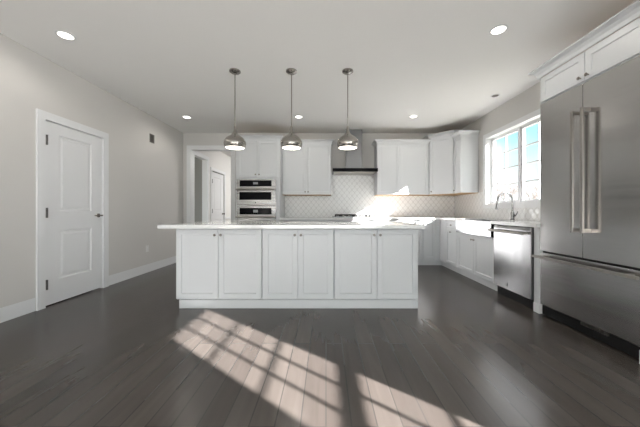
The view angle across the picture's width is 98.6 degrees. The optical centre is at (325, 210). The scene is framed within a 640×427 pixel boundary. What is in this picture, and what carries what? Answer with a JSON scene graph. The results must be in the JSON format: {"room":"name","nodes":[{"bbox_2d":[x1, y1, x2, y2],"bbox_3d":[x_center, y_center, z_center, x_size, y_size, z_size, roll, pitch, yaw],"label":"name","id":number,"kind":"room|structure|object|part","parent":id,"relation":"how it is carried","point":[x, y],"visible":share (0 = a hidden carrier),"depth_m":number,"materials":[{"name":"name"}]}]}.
{"room":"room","nodes":[
{"label":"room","id":0,"kind":"room"},
{"bbox_2d":[0,33,201,310],"bbox_3d":[-3.650,-0.311,3.680,1.140,2.742,16.640,0,0,0],"label":"wall","id":1,"kind":"structure","parent":0,"point":[146,177],"depth_m":3.60,"materials":[{"name":"grey paint"}]},
{"bbox_2d":[0,298,34,322],"bbox_3d":[-3.087,0.989,-0.793,0.016,0.142,7.410,0,0,0],"label":"baseboard","id":2,"kind":"structure","parent":1,"relation":"attached to","point":[16,310],"depth_m":2.74,"materials":[{"name":"white paint"}]},
{"bbox_2d":[36,108,108,310],"bbox_3d":[-3.140,-0.014,3.395,0.160,2.148,0.956,0,0,0],"label":"trim","id":3,"kind":"structure","parent":1,"relation":"attached to","point":[42,116],"depth_m":2.99,"materials":[{"name":"white paint"}]},
{"bbox_2d":[46,121,102,305],"bbox_3d":[-3.067,0.025,3.392,0.106,2.039,0.781,0,0,0],"label":"door","id":4,"kind":"structure","parent":1,"relation":"in","point":[74,215],"depth_m":3.34,"materials":[{"name":"white paint"}]},
{"bbox_2d":[109,256,175,285],"bbox_3d":[-3.087,0.989,4.908,0.016,0.142,2.060,0,0,0],"label":"baseboard","id":5,"kind":"structure","parent":1,"relation":"attached to","point":[118,277],"depth_m":4.54,"materials":[{"name":"white paint"}]},
{"bbox_2d":[150,134,153,142],"bbox_3d":[-3.074,-1.280,4.860,0.010,0.150,0.120,0,0,0],"label":"air vent","id":6,"kind":"object","parent":1,"relation":"in","point":[151,135],"visible":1,"depth_m":4.86,"materials":[{"name":"grey metal"}]},
{"bbox_2d":[195,151,230,220],"bbox_3d":[-3.030,-0.311,9.090,0.120,2.742,6.020,0,0,0],"label":"wall","id":7,"kind":"structure","parent":0,"point":[218,160],"depth_m":7.46,"materials":[{"name":"white paint"}]},
{"bbox_2d":[195,151,208,220],"bbox_3d":[-2.960,-0.150,6.480,0.020,2.420,0.940,0,0,0],"label":"trim","id":8,"kind":"structure","parent":7,"relation":"attached to","point":[196,152],"depth_m":6.86,"materials":[{"name":"white paint"}]},
{"bbox_2d":[210,167,225,220],"bbox_3d":[-2.960,-0.037,7.570,0.020,2.195,1.020,0,0,0],"label":"trim","id":9,"kind":"structure","parent":7,"relation":"attached to","point":[211,168],"depth_m":7.35,"materials":[{"name":"white paint"}]},
{"bbox_2d":[212,172,224,220],"bbox_3d":[-2.966,0.010,7.570,0.108,2.080,0.848,0,0,0],"label":"door","id":10,"kind":"structure","parent":7,"relation":"in","point":[217,179],"depth_m":7.57,"materials":[{"name":"white paint"}]},
{"bbox_2d":[183,133,434,222],"bbox_3d":[-0.150,-0.311,6.010,6.140,2.742,0.140,0,0,0],"label":"wall","id":11,"kind":"structure","parent":0,"point":[337,155],"depth_m":5.94,"materials":[{"name":"grey paint"}]},
{"bbox_2d":[187,145,234,222],"bbox_3d":[-2.482,-0.175,6.004,1.035,2.470,0.172,0,0,0],"label":"trim","id":12,"kind":"structure","parent":11,"relation":"attached to","point":[191,149],"depth_m":5.92,"materials":[{"name":"white paint"}]},
{"bbox_2d":[282,139,333,195],"bbox_3d":[-0.361,-0.888,5.738,1.063,1.123,0.384,0,0,0],"label":"upper cabinet","id":13,"kind":"object","parent":11,"relation":"attached to","point":[306,171],"visible":0.91,"depth_m":5.62,"materials":[{"name":"white paint"}]},
{"bbox_3d":[-0.637,-0.853,5.620,0.483,1.025,0.020,0,0,0],"label":"door","id":14,"kind":"part","parent":13,"relation":"part of","materials":[{"name":"grey paint"}]},
{"bbox_3d":[-0.394,-0.331,5.781,0.995,0.008,0.294,0,0,0],"label":"panel","id":15,"kind":"part","parent":13,"relation":"part of","materials":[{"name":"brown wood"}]},
{"bbox_3d":[-0.361,-1.406,5.738,1.063,0.088,0.384,0,0,0],"label":"crown molding","id":16,"kind":"part","parent":13,"relation":"part of","materials":[{"name":"grey paint"}]},
{"bbox_3d":[-0.146,-0.853,5.620,0.491,1.025,0.020,0,0,0],"label":"door","id":17,"kind":"part","parent":13,"relation":"part of","materials":[{"name":"grey paint"}]},
{"bbox_2d":[332,129,377,174],"bbox_3d":[0.580,-1.222,5.679,0.896,0.907,0.498,0,0,0],"label":"range hood","id":18,"kind":"object","parent":11,"relation":"attached to","point":[353,158],"visible":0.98,"depth_m":5.64,"materials":[{"name":"silver metal"}]},
{"bbox_2d":[333,172,375,174],"bbox_3d":[0.580,-0.775,5.698,0.840,0.014,0.456,0,0,0],"label":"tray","id":19,"kind":"object","parent":18,"relation":"on","point":[334,173],"depth_m":5.63,"materials":[{"name":"silver metal"}]},
{"bbox_2d":[285,171,453,216],"bbox_3d":[0.940,-0.365,5.935,3.665,0.989,0.008,0,0,0],"label":"tiled wall","id":20,"kind":"structure","parent":11,"relation":"attached to","point":[350,194],"depth_m":5.93,"materials":[{"name":"white tile"}]},
{"bbox_2d":[371,139,430,195],"bbox_3d":[1.548,-0.888,5.738,1.141,1.123,0.384,0,0,0],"label":"upper cabinet","id":21,"kind":"object","parent":11,"relation":"attached to","point":[402,165],"visible":0.99,"depth_m":5.62,"materials":[{"name":"grey paint"}]},
{"bbox_3d":[1.276,-0.853,5.620,0.457,1.025,0.020,0,0,0],"label":"door","id":22,"kind":"part","parent":21,"relation":"part of","materials":[{"name":"grey paint"}]},
{"bbox_3d":[1.579,-0.331,5.781,1.073,0.008,0.294,0,0,0],"label":"panel","id":23,"kind":"part","parent":21,"relation":"part of","materials":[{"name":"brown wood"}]},
{"bbox_3d":[1.548,-1.406,5.738,1.141,0.088,0.384,0,0,0],"label":"crown molding","id":24,"kind":"part","parent":21,"relation":"part of","materials":[{"name":"grey paint"}]},
{"bbox_3d":[1.797,-0.853,5.620,0.577,1.025,0.020,0,0,0],"label":"door","id":25,"kind":"part","parent":21,"relation":"part of","materials":[{"name":"grey paint"}]},
{"bbox_2d":[0,0,635,156],"bbox_3d":[-0.950,-1.742,3.780,7.740,0.120,16.840,0,0,0],"label":"ceiling","id":26,"kind":"structure","parent":0,"point":[439,62],"depth_m":2.92,"materials":[{"name":"white paint"}]},
{"bbox_2d":[55,30,75,39],"bbox_3d":[-2.490,-1.677,2.630,0.152,0.008,0.152,0,0,0],"label":"recessed light","id":27,"kind":"object","parent":26,"relation":"in","point":[62,34],"visible":1,"depth_m":2.63,"materials":[{"name":"white paint"}]},
{"bbox_2d":[223,68,245,149],"bbox_3d":[-1.092,-1.216,3.300,0.260,0.932,0.260,0,0,0],"label":"pendant light","id":28,"kind":"object","parent":26,"relation":"hanging from","point":[234,141],"visible":1,"depth_m":3.25,"materials":[{"name":"silver metal"}]},
{"bbox_3d":[-1.092,-0.887,3.300,0.260,0.262,0.260,0,0,0],"label":"lamp shade","id":29,"kind":"part","parent":28,"relation":"part of","materials":[{"name":"silver metal"}]},
{"bbox_3d":[-1.092,-1.325,3.300,0.013,0.614,0.013,0,0,0],"label":"rod","id":30,"kind":"part","parent":28,"relation":"part of","materials":[{"name":"silver metal"}]},
{"bbox_2d":[226,146,243,149],"bbox_3d":[-1.092,-0.757,3.300,0.217,0.014,0.217,0,0,0],"label":"diffuser","id":31,"kind":"object","parent":28,"relation":"attached to","point":[228,147],"depth_m":3.27,"materials":[{"name":"white glass"}]},
{"bbox_2d":[281,68,301,149],"bbox_3d":[-0.414,-1.216,3.300,0.260,0.932,0.260,0,0,0],"label":"pendant light","id":32,"kind":"object","parent":26,"relation":"hanging from","point":[290,141],"visible":1,"depth_m":3.24,"materials":[{"name":"silver metal"}]},
{"bbox_2d":[282,146,299,149],"bbox_3d":[-0.414,-0.757,3.300,0.217,0.014,0.217,0,0,0],"label":"diffuser","id":33,"kind":"object","parent":32,"relation":"attached to","point":[284,147],"depth_m":3.27,"materials":[{"name":"white glass"}]},
{"bbox_3d":[-0.414,-0.887,3.300,0.260,0.262,0.260,0,0,0],"label":"lamp shade","id":34,"kind":"part","parent":32,"relation":"part of","materials":[{"name":"silver metal"}]},
{"bbox_3d":[-0.414,-1.325,3.300,0.013,0.614,0.013,0,0,0],"label":"rod","id":35,"kind":"part","parent":32,"relation":"part of","materials":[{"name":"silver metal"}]},
{"bbox_2d":[337,68,358,149],"bbox_3d":[0.260,-1.216,3.300,0.260,0.932,0.260,0,0,0],"label":"pendant light","id":36,"kind":"object","parent":26,"relation":"hanging from","point":[347,141],"visible":1,"depth_m":3.24,"materials":[{"name":"silver metal"}]},
{"bbox_3d":[0.260,-1.325,3.300,0.013,0.614,0.013,0,0,0],"label":"rod","id":37,"kind":"part","parent":36,"relation":"part of","materials":[{"name":"silver metal"}]},
{"bbox_3d":[0.260,-0.887,3.300,0.260,0.262,0.260,0,0,0],"label":"lamp shade","id":38,"kind":"part","parent":36,"relation":"part of","materials":[{"name":"silver metal"}]},
{"bbox_2d":[339,146,356,149],"bbox_3d":[0.260,-0.757,3.300,0.217,0.014,0.217,0,0,0],"label":"diffuser","id":39,"kind":"object","parent":36,"relation":"attached to","point":[340,147],"depth_m":3.27,"materials":[{"name":"white glass"}]},
{"bbox_2d":[489,24,507,34],"bbox_3d":[1.600,-1.677,2.550,0.152,0.008,0.152,0,0,0],"label":"recessed light","id":40,"kind":"object","parent":26,"relation":"in","point":[499,29],"visible":1,"depth_m":2.54,"materials":[{"name":"white"}]},
{"bbox_2d":[0,263,639,426],"bbox_3d":[-0.150,1.120,3.780,6.140,0.120,16.840,0,0,0],"label":"floor","id":41,"kind":"structure","parent":0,"point":[125,353],"depth_m":1.91,"materials":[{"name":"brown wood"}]},
{"bbox_2d":[176,229,262,298],"bbox_3d":[-1.164,0.575,3.340,0.936,0.780,0.770,0,0,0],"label":"base cabinet","id":42,"kind":"object","parent":41,"relation":"on","point":[210,263],"visible":0.91,"depth_m":2.99,"materials":[{"name":"grey paint"}]},
{"bbox_3d":[-1.400,0.575,2.995,0.454,0.756,0.020,0,0,0],"label":"door","id":43,"kind":"part","parent":42,"relation":"part of","materials":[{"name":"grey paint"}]},
{"bbox_3d":[-0.935,0.575,2.995,0.466,0.756,0.020,0,0,0],"label":"door","id":44,"kind":"part","parent":42,"relation":"part of","materials":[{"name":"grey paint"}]},
{"bbox_2d":[236,135,284,220],"bbox_3d":[-1.325,-0.195,5.597,0.988,2.510,0.682,0,0,0],"label":"tall cabinet","id":45,"kind":"object","parent":41,"relation":"on","point":[261,158],"visible":0.58,"depth_m":5.33,"materials":[{"name":"white paint"}]},
{"bbox_3d":[-1.525,-1.010,5.330,0.396,0.710,0.020,0,0,0],"label":"door","id":46,"kind":"part","parent":45,"relation":"part of","materials":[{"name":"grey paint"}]},
{"bbox_2d":[236,206,275,220],"bbox_3d":[-1.346,0.268,5.519,0.758,0.735,0.579,0,0,0],"label":"wall oven","id":47,"kind":"object","parent":45,"relation":"in","point":[244,213],"visible":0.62,"depth_m":5.30,"materials":[{"name":"silver metal"}]},
{"bbox_3d":[-1.346,0.112,5.260,0.748,0.034,0.062,0,0,0],"label":"handle","id":48,"kind":"part","parent":47,"relation":"part of","materials":[{"name":"silver metal"}]},
{"bbox_3d":[-1.359,0.005,5.306,0.613,0.126,0.004,0,0,0],"label":"control panel","id":49,"kind":"part","parent":47,"relation":"part of","materials":[{"name":"black glass"}]},
{"bbox_3d":[-1.346,0.306,5.300,0.750,0.478,0.016,0,0,0],"label":"door","id":50,"kind":"part","parent":47,"relation":"part of","materials":[{"name":"silver metal"}]},
{"bbox_2d":[236,179,275,204],"bbox_3d":[-1.346,-0.360,5.519,0.758,0.504,0.579,0,0,0],"label":"microwave oven","id":51,"kind":"object","parent":45,"relation":"in","point":[249,191],"visible":0.99,"depth_m":5.29,"materials":[{"name":"silver metal"}]},
{"bbox_3d":[-1.346,-0.415,5.260,0.748,0.034,0.062,0,0,0],"label":"handle","id":52,"kind":"part","parent":51,"relation":"part of","materials":[{"name":"silver metal"}]},
{"bbox_3d":[-1.359,-0.533,5.306,0.613,0.117,0.004,0,0,0],"label":"control panel","id":53,"kind":"part","parent":51,"relation":"part of","materials":[{"name":"black glass"}]},
{"bbox_3d":[-1.346,-0.295,5.300,0.750,0.330,0.016,0,0,0],"label":"door","id":54,"kind":"part","parent":51,"relation":"part of","materials":[{"name":"silver metal"}]},
{"bbox_3d":[-1.325,-1.406,5.597,0.988,0.088,0.682,0,0,0],"label":"crown molding","id":55,"kind":"part","parent":45,"relation":"part of","materials":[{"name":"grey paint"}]},
{"bbox_3d":[-1.125,-1.010,5.330,0.396,0.710,0.020,0,0,0],"label":"door","id":56,"kind":"part","parent":45,"relation":"part of","materials":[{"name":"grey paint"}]},
{"bbox_2d":[179,299,417,307],"bbox_3d":[-0.299,1.013,3.348,2.597,0.094,0.714,0,0,0],"label":"plinth","id":57,"kind":"object","parent":41,"relation":"on","point":[183,303],"visible":0.42,"depth_m":2.99,"materials":[{"name":"grey paint"}]},
{"bbox_2d":[263,229,333,298],"bbox_3d":[-0.304,0.575,3.340,0.780,0.780,0.770,0,0,0],"label":"base cabinet","id":58,"kind":"object","parent":41,"relation":"on","point":[297,263],"visible":0.98,"depth_m":2.99,"materials":[{"name":"grey paint"}]},
{"bbox_3d":[-0.497,0.575,2.995,0.381,0.756,0.020,0,0,0],"label":"door","id":59,"kind":"part","parent":58,"relation":"part of","materials":[{"name":"grey paint"}]},
{"bbox_2d":[157,221,424,228],"bbox_3d":[-0.360,0.165,3.360,2.790,0.038,1.000,0,0,0],"label":"countertop","id":60,"kind":"structure","parent":58,"relation":"on","point":[202,224],"depth_m":2.86,"materials":[{"name":"white stone"}]},
{"bbox_3d":[-0.111,0.575,2.995,0.381,0.756,0.020,0,0,0],"label":"door","id":61,"kind":"part","parent":58,"relation":"part of","materials":[{"name":"grey paint"}]},
{"bbox_2d":[280,220,331,220],"bbox_3d":[-0.387,0.616,5.614,1.011,0.888,0.648,0,0,0],"label":"base cabinet","id":62,"kind":"object","parent":41,"relation":"on","point":[280,220],"visible":0.02,"depth_m":5.32,"materials":[{"name":"grey paint"}]},
{"bbox_2d":[332,220,378,220],"bbox_3d":[0.580,0.616,5.614,0.918,0.888,0.648,0,0,0],"label":"base cabinet","id":63,"kind":"object","parent":41,"relation":"on","point":[332,220],"visible":0.02,"depth_m":5.32,"materials":[{"name":"grey paint"}]},
{"bbox_2d":[334,229,417,298],"bbox_3d":[0.546,0.575,3.340,0.916,0.780,0.770,0,0,0],"label":"base cabinet","id":64,"kind":"object","parent":41,"relation":"on","point":[368,263],"visible":0.95,"depth_m":2.99,"materials":[{"name":"grey paint"}]},
{"bbox_3d":[0.323,0.575,2.995,0.458,0.756,0.020,0,0,0],"label":"door","id":65,"kind":"part","parent":64,"relation":"part of","materials":[{"name":"grey paint"}]},
{"bbox_3d":[0.777,0.575,2.995,0.442,0.756,0.020,0,0,0],"label":"door","id":66,"kind":"part","parent":64,"relation":"part of","materials":[{"name":"grey paint"}]},
{"bbox_2d":[379,220,422,264],"bbox_3d":[1.458,0.616,5.614,0.833,0.888,0.648,0,0,0],"label":"base cabinet","id":67,"kind":"object","parent":41,"relation":"on","point":[420,231],"visible":0.06,"depth_m":5.32,"materials":[{"name":"grey paint"}]},
{"bbox_3d":[1.664,0.566,5.330,0.408,0.764,0.020,0,0,0],"label":"door","id":68,"kind":"part","parent":67,"relation":"part of","materials":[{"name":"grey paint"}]},
{"bbox_2d":[422,220,435,264],"bbox_3d":[2.002,0.616,5.614,0.253,0.888,0.648,0,0,0],"label":"base cabinet","id":69,"kind":"object","parent":41,"relation":"on","point":[429,233],"visible":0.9,"depth_m":5.33,"materials":[{"name":"grey paint"}]},
{"bbox_2d":[280,217,539,227],"bbox_3d":[0.943,0.150,4.382,3.671,0.041,3.096,0,0,0],"label":"countertop","id":70,"kind":"structure","parent":69,"relation":"on","point":[525,223],"depth_m":5.29,"materials":[{"name":"white stone"}]},
{"bbox_2d":[332,214,378,217],"bbox_3d":[0.580,0.098,5.600,0.900,0.062,0.460,0,0,0],"label":"gas cooktop","id":71,"kind":"object","parent":70,"relation":"in","point":[336,215],"visible":0.99,"depth_m":5.38,"materials":[{"name":"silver metal"}]},
{"bbox_2d":[456,219,504,237],"bbox_3d":[2.385,0.245,4.115,0.426,0.218,0.964,0,0,0],"label":"farmhouse sink","id":72,"kind":"object","parent":70,"relation":"in","point":[479,227],"visible":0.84,"depth_m":4.02,"materials":[{"name":"white ceramic"}]},
{"bbox_2d":[495,192,517,219],"bbox_3d":[2.557,-0.072,3.892,0.276,0.402,0.135,0,0,0],"label":"kitchen faucet","id":73,"kind":"object","parent":70,"relation":"on","point":[512,214],"visible":0.98,"depth_m":3.92,"materials":[{"name":"silver metal"}]},
{"bbox_3d":[2.557,-0.122,3.930,0.242,0.302,0.025,0,0,0],"label":"spout","id":74,"kind":"part","parent":73,"relation":"part of","materials":[{"name":"silver metal"}]},
{"bbox_2d":[435,220,448,267],"bbox_3d":[2.206,0.616,5.228,0.148,0.888,0.345,0,0,0],"label":"cabinet filler","id":75,"kind":"object","parent":41,"relation":"on","point":[440,224],"visible":0.83,"depth_m":5.29,"materials":[{"name":"grey paint"}]},
{"bbox_2d":[446,221,460,273],"bbox_3d":[2.474,0.616,4.838,0.608,0.888,0.429,0,0,0],"label":"base cabinet","id":76,"kind":"object","parent":41,"relation":"on","point":[451,234],"visible":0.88,"depth_m":4.84,"materials":[{"name":"grey paint"}]},
{"bbox_3d":[2.210,0.251,4.838,0.020,0.141,0.418,0,0,0],"label":"drawer","id":77,"kind":"part","parent":76,"relation":"part of","materials":[{"name":"grey paint"}]},
{"bbox_3d":[2.210,0.636,4.838,0.020,0.623,0.417,0,0,0],"label":"door","id":78,"kind":"part","parent":76,"relation":"part of","materials":[{"name":"grey paint"}]},
{"bbox_2d":[457,233,496,290],"bbox_3d":[2.474,0.710,4.103,0.608,0.700,1.032,0,0,0],"label":"base cabinet","id":79,"kind":"object","parent":41,"relation":"on","point":[475,254],"visible":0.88,"depth_m":4.04,"materials":[{"name":"grey paint"}]},
{"bbox_3d":[2.210,0.657,4.357,0.020,0.582,0.507,0,0,0],"label":"door","id":80,"kind":"part","parent":79,"relation":"part of","materials":[{"name":"grey paint"}]},
{"bbox_3d":[2.210,0.657,3.846,0.020,0.582,0.507,0,0,0],"label":"door","id":81,"kind":"part","parent":79,"relation":"part of","materials":[{"name":"grey paint"}]},
{"bbox_2d":[488,225,533,308],"bbox_3d":[2.440,0.618,3.252,0.660,0.885,0.666,0,0,0],"label":"dishwasher","id":82,"kind":"object","parent":41,"relation":"on","point":[513,245],"visible":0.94,"depth_m":3.18,"materials":[{"name":"silver metal"}]},
{"bbox_3d":[2.143,0.245,3.268,0.067,0.030,0.635,0,0,0],"label":"handle","id":83,"kind":"part","parent":82,"relation":"part of","materials":[{"name":"silver metal"}]},
{"bbox_2d":[533,227,542,313],"bbox_3d":[2.486,0.616,2.873,0.584,0.888,0.079,0,0,0],"label":"filler panel","id":84,"kind":"object","parent":41,"relation":"on","point":[537,307],"visible":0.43,"depth_m":2.86,"materials":[{"name":"grey paint"}]},
{"bbox_2d":[531,56,639,358],"bbox_3d":[2.438,-0.024,2.357,0.645,2.143,0.957,0,0,0],"label":"refrigerator","id":85,"kind":"object","parent":41,"relation":"on","point":[589,258],"visible":1,"depth_m":2.25,"materials":[{"name":"silver metal"}]},
{"bbox_3d":[2.214,-0.344,2.592,0.028,1.497,0.465,0,0,0],"label":"door","id":86,"kind":"part","parent":85,"relation":"part of","materials":[{"name":"silver metal"}]},
{"bbox_3d":[2.162,-0.340,2.386,0.074,1.050,0.026,0,0,0],"label":"handle","id":87,"kind":"part","parent":85,"relation":"part of","materials":[{"name":"silver metal"}]},
{"bbox_2d":[528,0,639,103],"bbox_3d":[2.457,-1.274,2.322,0.642,0.352,1.173,0,0,0],"label":"upper cabinet","id":88,"kind":"object","parent":85,"relation":"on","point":[622,45],"visible":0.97,"depth_m":2.26,"materials":[{"name":"grey paint"}]},
{"bbox_3d":[2.210,-1.236,2.583,0.020,0.248,0.480,0,0,0],"label":"door","id":89,"kind":"part","parent":88,"relation":"part of","materials":[{"name":"grey paint"}]},
{"bbox_3d":[2.210,-1.236,2.080,0.020,0.248,0.516,0,0,0],"label":"door","id":90,"kind":"part","parent":88,"relation":"part of","materials":[{"name":"grey paint"}]},
{"bbox_3d":[2.162,-0.340,2.292,0.074,1.050,0.026,0,0,0],"label":"handle","id":91,"kind":"part","parent":85,"relation":"part of","materials":[{"name":"silver metal"}]},
{"bbox_3d":[2.214,0.686,2.369,0.028,0.532,0.911,0,0,0],"label":"freezer drawer","id":92,"kind":"part","parent":85,"relation":"part of","materials":[{"name":"silver metal"}]},
{"bbox_3d":[2.220,1.004,2.369,0.017,0.088,0.883,0,0,0],"label":"kick plate","id":93,"kind":"part","parent":85,"relation":"part of","materials":[{"name":"black plastic"}]},
{"bbox_3d":[2.214,-0.344,2.135,0.028,1.497,0.442,0,0,0],"label":"door","id":94,"kind":"part","parent":85,"relation":"part of","materials":[{"name":"silver metal"}]},
{"bbox_2d":[461,82,540,220],"bbox_3d":[2.850,-0.311,0.650,0.140,2.742,10.580,0,0,0],"label":"wall","id":95,"kind":"structure","parent":0,"point":[526,102],"depth_m":4.31,"materials":[{"name":"grey paint"}]},
{"bbox_2d":[423,130,465,195],"bbox_3d":[2.413,-0.933,5.573,0.714,1.213,0.714,0,0,0],"label":"upper cabinet","id":96,"kind":"object","parent":95,"relation":"attached to","point":[441,146],"visible":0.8,"depth_m":5.43,"materials":[{"name":"grey paint"}]},
{"bbox_3d":[2.342,-1.496,5.502,1.010,0.088,0.290,0,0,45],"label":"crown molding","id":97,"kind":"part","parent":96,"relation":"part of","materials":[{"name":"grey paint"}]},
{"bbox_3d":[2.277,-0.897,5.437,0.020,1.115,0.455,0,0,-45],"label":"door","id":98,"kind":"part","parent":96,"relation":"part of","materials":[{"name":"grey paint"}]},
{"bbox_3d":[2.445,-0.331,5.605,0.650,0.008,0.650,0,0,0],"label":"panel","id":99,"kind":"part","parent":96,"relation":"part of","materials":[{"name":"brown wood"}]},
{"bbox_2d":[450,130,479,193],"bbox_3d":[2.578,-0.888,5.106,0.384,1.123,0.344,0,0,0],"label":"upper cabinet","id":100,"kind":"object","parent":95,"relation":"attached to","point":[465,141],"visible":1,"depth_m":5.00,"materials":[{"name":"grey paint"}]},
{"bbox_3d":[2.460,-0.853,5.138,0.020,1.025,0.269,0,0,0],"label":"door","id":101,"kind":"part","parent":100,"relation":"part of","materials":[{"name":"grey paint"}]},
{"bbox_3d":[2.578,-1.406,5.106,0.384,0.088,0.344,0,0,0],"label":"crown molding","id":102,"kind":"part","parent":100,"relation":"part of","materials":[{"name":"grey paint"}]},
{"bbox_2d":[454,192,539,220],"bbox_3d":[2.775,-0.105,4.423,0.008,0.469,3.016,0,0,0],"label":"tiled wall","id":103,"kind":"structure","parent":95,"relation":"attached to","point":[468,205],"depth_m":4.90,"materials":[{"name":"white tile"}]},
{"bbox_2d":[483,109,539,207],"bbox_3d":[2.841,-0.685,4.075,0.158,1.280,1.520,0,0,0],"label":"trim","id":104,"kind":"structure","parent":95,"relation":"attached to","point":[535,114],"depth_m":4.58,"materials":[{"name":"white paint"}]},
{"bbox_2d":[491,118,539,203],"bbox_3d":[2.882,-0.685,4.075,0.055,1.126,1.366,0,0,0],"label":"window","id":105,"kind":"structure","parent":95,"relation":"in","point":[521,129],"depth_m":4.06,"materials":[{"name":"white paint"}]},
{"bbox_3d":[2.885,-0.685,4.410,0.035,1.098,0.667,0,0,0],"label":"sash","id":106,"kind":"part","parent":105,"relation":"part of","materials":[{"name":"white paint"}]},
{"bbox_3d":[2.885,-0.685,3.724,0.035,1.098,0.637,0,0,0],"label":"sash","id":107,"kind":"part","parent":105,"relation":"part of","materials":[{"name":"white paint"}]},
{"label":"outside","id":108,"kind":"structure","parent":0,"visible":0},
{"bbox_3d":[81.470,1.760,20.000,157.060,0.200,280.000,0,0,0],"label":"ground","id":109,"kind":"structure","parent":108,"visible":0},
{"bbox_2d":[495,182,504,200],"bbox_3d":[31.090,-2.064,52.188,4.789,7.448,4.005,0,0,-32],"label":"bare tree","id":110,"kind":"object","parent":109,"relation":"on","point":[497,182],"visible":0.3,"depth_m":51.63,"materials":[{"name":"grey plant"}]},
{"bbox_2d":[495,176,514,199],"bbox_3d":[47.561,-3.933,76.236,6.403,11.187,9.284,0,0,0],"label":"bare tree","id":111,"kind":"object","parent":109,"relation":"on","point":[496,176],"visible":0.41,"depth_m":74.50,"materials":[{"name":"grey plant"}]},
{"bbox_2d":[495,178,525,200],"bbox_3d":[38.050,-2.672,56.664,5.521,8.664,4.801,0,0,41],"label":"bare tree","id":112,"kind":"object","parent":109,"relation":"on","point":[514,189],"visible":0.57,"depth_m":56.74,"materials":[{"name":"grey plant"}]},
{"bbox_2d":[508,180,527,199],"bbox_3d":[58.177,-4.070,84.059,9.985,11.460,8.129,0,0,0],"label":"bare tree","id":113,"kind":"object","parent":109,"relation":"on","point":[513,180],"visible":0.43,"depth_m":84.86,"materials":[{"name":"grey plant"}]},
{"bbox_2d":[525,185,537,198],"bbox_3d":[43.658,-2.154,57.565,5.084,7.628,4.827,0,0,0],"label":"bare tree","id":114,"kind":"object","parent":109,"relation":"on","point":[534,189],"visible":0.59,"depth_m":57.66,"materials":[{"name":"grey plant"}]},
{"bbox_2d":[525,183,537,194],"bbox_3d":[64.586,-3.754,84.964,7.016,10.827,9.530,0,0,0],"label":"bare tree","id":115,"kind":"object","parent":109,"relation":"on","point":[529,183],"visible":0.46,"depth_m":84.52,"materials":[{"name":"grey plant"}]}
]}

